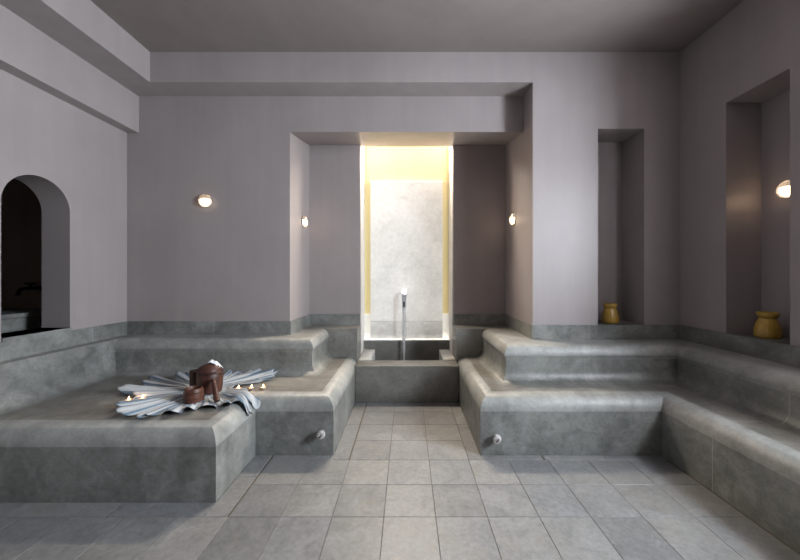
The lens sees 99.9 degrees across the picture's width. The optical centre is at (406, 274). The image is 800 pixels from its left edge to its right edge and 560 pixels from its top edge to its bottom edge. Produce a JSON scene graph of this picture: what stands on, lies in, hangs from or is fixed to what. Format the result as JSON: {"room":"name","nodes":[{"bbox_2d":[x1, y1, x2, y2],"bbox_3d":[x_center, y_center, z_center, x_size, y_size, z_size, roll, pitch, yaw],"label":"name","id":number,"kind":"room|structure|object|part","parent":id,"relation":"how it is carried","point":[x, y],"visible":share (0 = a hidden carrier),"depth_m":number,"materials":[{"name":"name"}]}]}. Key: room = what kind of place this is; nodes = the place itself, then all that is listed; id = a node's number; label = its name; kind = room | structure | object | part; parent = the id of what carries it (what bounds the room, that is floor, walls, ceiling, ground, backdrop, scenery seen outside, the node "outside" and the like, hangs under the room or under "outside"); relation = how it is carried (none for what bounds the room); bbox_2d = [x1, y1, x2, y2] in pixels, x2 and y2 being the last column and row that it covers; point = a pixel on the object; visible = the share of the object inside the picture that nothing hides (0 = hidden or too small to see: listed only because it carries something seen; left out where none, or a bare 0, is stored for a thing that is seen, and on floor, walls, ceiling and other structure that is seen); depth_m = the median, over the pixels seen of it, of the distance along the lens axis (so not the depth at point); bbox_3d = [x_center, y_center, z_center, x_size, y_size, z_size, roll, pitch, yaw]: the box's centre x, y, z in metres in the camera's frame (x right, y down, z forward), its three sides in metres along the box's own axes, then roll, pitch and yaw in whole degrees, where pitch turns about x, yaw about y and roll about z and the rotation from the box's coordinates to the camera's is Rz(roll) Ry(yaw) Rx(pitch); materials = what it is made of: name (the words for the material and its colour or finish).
{"room":"spa","nodes":[
{"label":"spa","id":0,"kind":"room"},
{"bbox_2d":[1,178,41,309],"bbox_3d":[-3.705,-0.050,1.935,1.990,2.500,2.070,0,0,0],"label":"wall","id":1,"kind":"structure","parent":0,"point":[21,212],"depth_m":2.87,"materials":[{"name":"paint"}]},
{"bbox_2d":[15,283,41,295],"bbox_3d":[-3.130,0.115,2.778,0.080,0.101,0.180,0,0,0],"label":"tap","id":2,"kind":"object","parent":1,"relation":"attached to","point":[30,287],"visible":0.98,"depth_m":2.77,"materials":[{"name":"black metal"}]},
{"bbox_2d":[0,69,126,341],"bbox_3d":[-2.605,-0.400,-0.050,0.210,3.200,6.700,0,0,0],"label":"wall","id":3,"kind":"structure","parent":0,"point":[74,161],"depth_m":2.49,"materials":[{"name":"paint"}]},
{"bbox_2d":[1,328,70,342],"bbox_3d":[-2.602,0.405,2.281,0.227,0.030,0.424,0,0,0],"label":"trim","id":4,"kind":"structure","parent":3,"relation":"attached to","point":[53,331],"depth_m":2.27,"materials":[{"name":"grey stone"}]},
{"bbox_2d":[0,4,138,132],"bbox_3d":[-2.471,-1.431,-0.050,0.157,0.327,6.300,0,0,0],"label":"beam","id":5,"kind":"structure","parent":3,"relation":"attached to","point":[27,53],"depth_m":2.33,"materials":[{"name":"paint"}]},
{"bbox_2d":[0,0,167,95],"bbox_3d":[-2.338,-1.720,-0.050,0.424,0.250,6.300,0,0,0],"label":"trim","id":6,"kind":"structure","parent":3,"relation":"attached to","point":[80,26],"depth_m":2.33,"materials":[{"name":"paint"}]},
{"bbox_2d":[127,96,308,320],"bbox_3d":[-1.865,-0.400,3.430,1.670,3.200,0.860,0,0,0],"label":"wall","id":7,"kind":"structure","parent":0,"point":[243,256],"depth_m":3.00,"materials":[{"name":"paint"}]},
{"bbox_2d":[0,314,359,361],"bbox_3d":[-1.760,0.486,3.000,2.665,0.148,0.937,0,0,-39],"label":"baseboard","id":8,"kind":"structure","parent":7,"relation":"attached to","point":[26,347],"depth_m":2.99,"materials":[{"name":"grey stone"}]},
{"bbox_2d":[198,195,211,206],"bbox_3d":[-1.795,-0.660,2.978,0.118,0.118,0.044,0,0,0],"label":"wall lamp","id":9,"kind":"object","parent":7,"relation":"attached to","point":[205,202],"visible":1,"depth_m":2.99,"materials":[{"name":"grey glass"}]},
{"bbox_2d":[200,199,209,205],"bbox_3d":[-1.795,-0.643,2.977,0.090,0.057,0.024,0,0,0],"label":"diffuser","id":10,"kind":"object","parent":9,"relation":"attached to","point":[203,202],"depth_m":2.97,"materials":[{"name":"white glass"}]},
{"bbox_2d":[302,216,307,226],"bbox_3d":[-1.014,-0.535,3.360,0.044,0.118,0.118,0,0,0],"label":"wall lamp","id":11,"kind":"object","parent":7,"relation":"attached to","point":[304,221],"visible":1,"depth_m":3.35,"materials":[{"name":"grey glass"}]},
{"bbox_2d":[150,52,532,95],"bbox_3d":[-0.543,-1.720,2.940,3.166,0.250,0.320,0,0,0],"label":"beam","id":12,"kind":"structure","parent":7,"relation":"attached to","point":[173,73],"depth_m":2.78,"materials":[{"name":"paint"}]},
{"bbox_2d":[361,147,364,354],"bbox_3d":[-0.598,-0.170,3.845,0.205,2.740,0.410,0,0,0],"label":"wall","id":13,"kind":"structure","parent":0,"point":[362,148],"depth_m":3.74,"materials":[{"name":"white paint"}]},
{"bbox_2d":[0,403,799,559],"bbox_3d":[-0.100,1.260,0.350,5.200,0.120,7.500,0,0,0],"label":"floor","id":14,"kind":"structure","parent":0,"point":[602,507],"depth_m":1.69,"materials":[{"name":"tile"}]},
{"bbox_2d":[0,325,360,502],"bbox_3d":[-1.495,0.875,2.668,2.010,0.690,1.784,0,0,0],"label":"stone platform","id":15,"kind":"object","parent":14,"relation":"on","point":[64,438],"visible":0.97,"depth_m":2.09,"materials":[{"name":"grey stone"}]},
{"bbox_3d":[-2.412,0.670,2.400,0.173,0.281,1.200,0,0,0],"label":"backrest","id":16,"kind":"part","parent":15,"relation":"part of","materials":[{"name":"grey stone"}]},
{"bbox_3d":[-1.545,0.810,2.603,1.910,0.001,1.454,0,0,0],"label":"seat","id":17,"kind":"part","parent":15,"relation":"part of","materials":[{"name":"grey stone"}]},
{"bbox_2d":[114,368,277,417],"bbox_3d":[-1.458,0.820,2.334,0.962,0.144,0.953,0,0,0],"label":"striped towel","id":18,"kind":"object","parent":15,"relation":"on","point":[162,394],"visible":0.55,"depth_m":2.23,"materials":[{"name":"white fabric"}]},
{"bbox_2d":[189,369,197,385],"bbox_3d":[-1.500,0.740,2.400,0.097,0.121,0.097,0,0,0],"label":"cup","id":19,"kind":"object","parent":18,"relation":"on","point":[192,373],"visible":0.44,"depth_m":2.36,"materials":[{"name":"brown wood"}]},
{"bbox_2d":[183,385,204,403],"bbox_3d":[-1.358,0.759,2.140,0.118,0.083,0.118,0,0,0],"label":"bowl","id":20,"kind":"object","parent":18,"relation":"on","point":[192,394],"visible":1,"depth_m":2.10,"materials":[{"name":"brown wood"}]},
{"bbox_2d":[196,363,222,394],"bbox_3d":[-1.355,0.706,2.310,0.164,0.190,0.164,0,0,0],"label":"bucket","id":21,"kind":"object","parent":18,"relation":"on","point":[205,373],"visible":0.88,"depth_m":2.25,"materials":[{"name":"brown wood"}]},
{"bbox_3d":[-1.355,0.635,2.310,0.154,0.050,0.154,0,0,0],"label":"domed lid","id":22,"kind":"part","parent":21,"relation":"part of","materials":[{"name":"brown wood"}]},
{"bbox_2d":[208,360,222,367],"bbox_3d":[-1.325,0.619,2.325,0.077,0.067,0.056,0,0,0],"label":"folded cloth","id":23,"kind":"object","parent":21,"relation":"on","point":[216,363],"visible":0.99,"depth_m":2.31,"materials":[{"name":"white fabric"}]},
{"bbox_2d":[211,379,219,401],"bbox_3d":[-1.241,0.745,2.169,0.036,0.117,0.154,0,0,-40],"label":"wooden stick","id":24,"kind":"object","parent":18,"relation":"on","point":[216,397],"visible":1,"depth_m":2.15,"materials":[{"name":"brown wood"}]},
{"bbox_3d":[-1.555,0.725,3.006,1.710,0.173,0.628,0,0,0],"label":"backrest","id":25,"kind":"part","parent":15,"relation":"part of","materials":[{"name":"grey stone"}]},
{"bbox_3d":[-0.565,1.048,2.219,0.054,0.054,0.062,0,0,0],"label":"drain spout","id":26,"kind":"part","parent":15,"relation":"part of","materials":[{"name":"silver metal"}]},
{"bbox_2d":[355,338,458,402],"bbox_3d":[-0.003,0.976,3.553,0.982,0.468,0.786,0,0,0],"label":"stone basin","id":27,"kind":"object","parent":14,"relation":"on","point":[429,371],"visible":0.99,"depth_m":3.16,"materials":[{"name":"stone"}]},
{"bbox_2d":[453,325,799,552],"bbox_3d":[1.375,0.875,0.180,1.771,0.690,6.760,0,0,0],"label":"stone bench","id":28,"kind":"object","parent":14,"relation":"on","point":[730,420],"visible":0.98,"depth_m":2.24,"materials":[{"name":"grey stone"}]},
{"bbox_3d":[0.590,1.076,2.219,0.054,0.054,0.062,0,0,0],"label":"drain spout","id":29,"kind":"part","parent":28,"relation":"part of","materials":[{"name":"silver metal"}]},
{"bbox_3d":[1.425,0.810,0.065,1.670,0.001,6.530,0,0,0],"label":"seat","id":30,"kind":"part","parent":28,"relation":"part of","materials":[{"name":"grey stone"}]},
{"bbox_3d":[1.357,0.725,0.060,1.385,0.173,6.520,0,0,0],"label":"backrest","id":31,"kind":"part","parent":28,"relation":"part of","materials":[{"name":"grey stone"}]},
{"bbox_2d":[365,147,447,337],"bbox_3d":[0.000,-1.300,3.998,1.400,5.000,0.104,0,0,0],"label":"wall","id":32,"kind":"structure","parent":0,"point":[381,163],"depth_m":3.95,"materials":[{"name":"yellow paint"}]},
{"bbox_2d":[370,181,442,338],"bbox_3d":[-0.005,-0.174,3.926,0.839,1.831,0.043,0,0,0],"label":"marble panel","id":33,"kind":"object","parent":32,"relation":"attached to","point":[406,217],"visible":1,"depth_m":3.90,"materials":[{"name":"white stone"}]},
{"bbox_2d":[402,290,405,306],"bbox_3d":[-0.034,0.268,3.849,0.056,0.195,0.114,0,0,0],"label":"spout","id":34,"kind":"object","parent":33,"relation":"attached to","point":[403,291],"visible":1,"depth_m":3.79,"materials":[{"name":"silver metal"}]},
{"bbox_2d":[402,307,405,359],"bbox_3d":[-0.034,0.686,3.784,0.040,0.648,0.030,0,0,0],"label":"water stream","id":35,"kind":"object","parent":34,"relation":"attached to","point":[403,308],"visible":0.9,"depth_m":3.78,"materials":[{"name":"clear liquid"}]},
{"bbox_2d":[309,145,504,354],"bbox_3d":[-0.055,-0.100,3.600,2.290,2.600,0.080,0,0,0],"label":"wall","id":36,"kind":"structure","parent":0,"point":[478,171],"depth_m":3.56,"materials":[{"name":"paint"}]},
{"bbox_2d":[91,0,742,51],"bbox_3d":[-0.020,-1.920,-0.050,5.560,0.150,6.700,0,0,0],"label":"ceiling","id":37,"kind":"structure","parent":0,"point":[157,25],"depth_m":2.48,"materials":[{"name":"paint"}]},
{"bbox_2d":[448,147,451,352],"bbox_3d":[0.594,-0.170,3.845,0.213,2.740,0.410,0,0,0],"label":"wall","id":38,"kind":"structure","parent":0,"point":[449,148],"depth_m":3.76,"materials":[{"name":"white paint"}]},
{"bbox_2d":[505,52,679,324],"bbox_3d":[1.800,-0.400,3.320,1.520,3.200,1.080,0,0,0],"label":"wall","id":39,"kind":"structure","parent":0,"point":[592,174],"depth_m":2.78,"materials":[{"name":"paint"}]},
{"bbox_2d":[509,213,515,224],"bbox_3d":[1.018,-0.542,3.265,0.044,0.118,0.118,0,0,0],"label":"wall lamp","id":40,"kind":"object","parent":39,"relation":"attached to","point":[512,218],"visible":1,"depth_m":3.25,"materials":[{"name":"grey glass"}]},
{"bbox_2d":[598,320,642,324],"bbox_3d":[1.771,0.419,2.915,0.382,0.015,0.290,0,0,0],"label":"trim","id":41,"kind":"structure","parent":39,"relation":"attached to","point":[621,322],"depth_m":2.85,"materials":[{"name":"grey stone"}]},
{"bbox_2d":[601,303,618,323],"bbox_3d":[1.745,0.328,2.885,0.135,0.168,0.135,0,0,0],"label":"ceramic pot","id":42,"kind":"object","parent":41,"relation":"on","point":[610,315],"visible":1,"depth_m":2.84,"materials":[{"name":"yellow ceramic"}]},
{"bbox_2d":[680,0,799,346],"bbox_3d":[2.570,-0.400,-0.100,0.620,3.200,6.600,0,0,0],"label":"wall","id":43,"kind":"structure","parent":0,"point":[740,78],"depth_m":2.38,"materials":[{"name":"paint"}]},
{"bbox_2d":[453,314,799,367],"bbox_3d":[2.103,0.486,0.370,1.520,0.148,6.988,0,0,-15],"label":"baseboard","id":44,"kind":"structure","parent":43,"relation":"attached to","point":[787,354],"depth_m":2.77,"materials":[{"name":"grey stone"}]},
{"bbox_2d":[728,333,789,344],"bbox_3d":[2.380,0.419,2.182,0.260,0.015,0.397,0,0,0],"label":"trim","id":45,"kind":"structure","parent":43,"relation":"attached to","point":[785,340],"depth_m":2.18,"materials":[{"name":"grey stone"}]},
{"bbox_2d":[753,311,782,338],"bbox_3d":[2.378,0.328,2.215,0.135,0.168,0.135,0,0,0],"label":"ceramic pot","id":46,"kind":"object","parent":45,"relation":"on","point":[767,326],"visible":1,"depth_m":2.18,"materials":[{"name":"yellow ceramic"}]},
{"bbox_2d":[776,180,789,197],"bbox_3d":[2.488,-0.566,2.210,0.044,0.118,0.118,0,0,0],"label":"wall lamp","id":47,"kind":"object","parent":43,"relation":"attached to","point":[784,191],"visible":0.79,"depth_m":2.22,"materials":[{"name":"grey glass"}]},
{"bbox_2d":[779,186,789,195],"bbox_3d":[2.487,-0.549,2.210,0.024,0.057,0.090,0,0,0],"label":"diffuser","id":48,"kind":"object","parent":47,"relation":"attached to","point":[785,190],"depth_m":2.21,"materials":[{"name":"white glass"}]},
{"bbox_3d":[-3.705,1.250,1.935,1.990,0.100,2.070,0,0,0],"label":"floor","id":49,"kind":"structure","parent":0,"visible":0},
{"bbox_2d":[1,308,41,332],"bbox_3d":[-3.118,0.743,2.033,0.465,0.915,1.665,0,0,0],"label":"basin","id":50,"kind":"object","parent":49,"relation":"on","point":[16,319],"visible":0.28,"depth_m":2.55,"materials":[{"name":"grey stone"}]},
{"bbox_3d":[0.000,-2.600,3.373,1.400,2.400,0.545,0,0,0],"label":"wall","id":51,"kind":"structure","parent":0,"visible":0},
{"bbox_2d":[290,96,522,146],"bbox_3d":[-0.003,-1.639,3.320,2.085,0.723,0.640,0,0,0],"label":"beam","id":52,"kind":"structure","parent":51,"relation":"attached to","point":[364,121],"depth_m":3.00,"materials":[{"name":"paint"}]}
]}

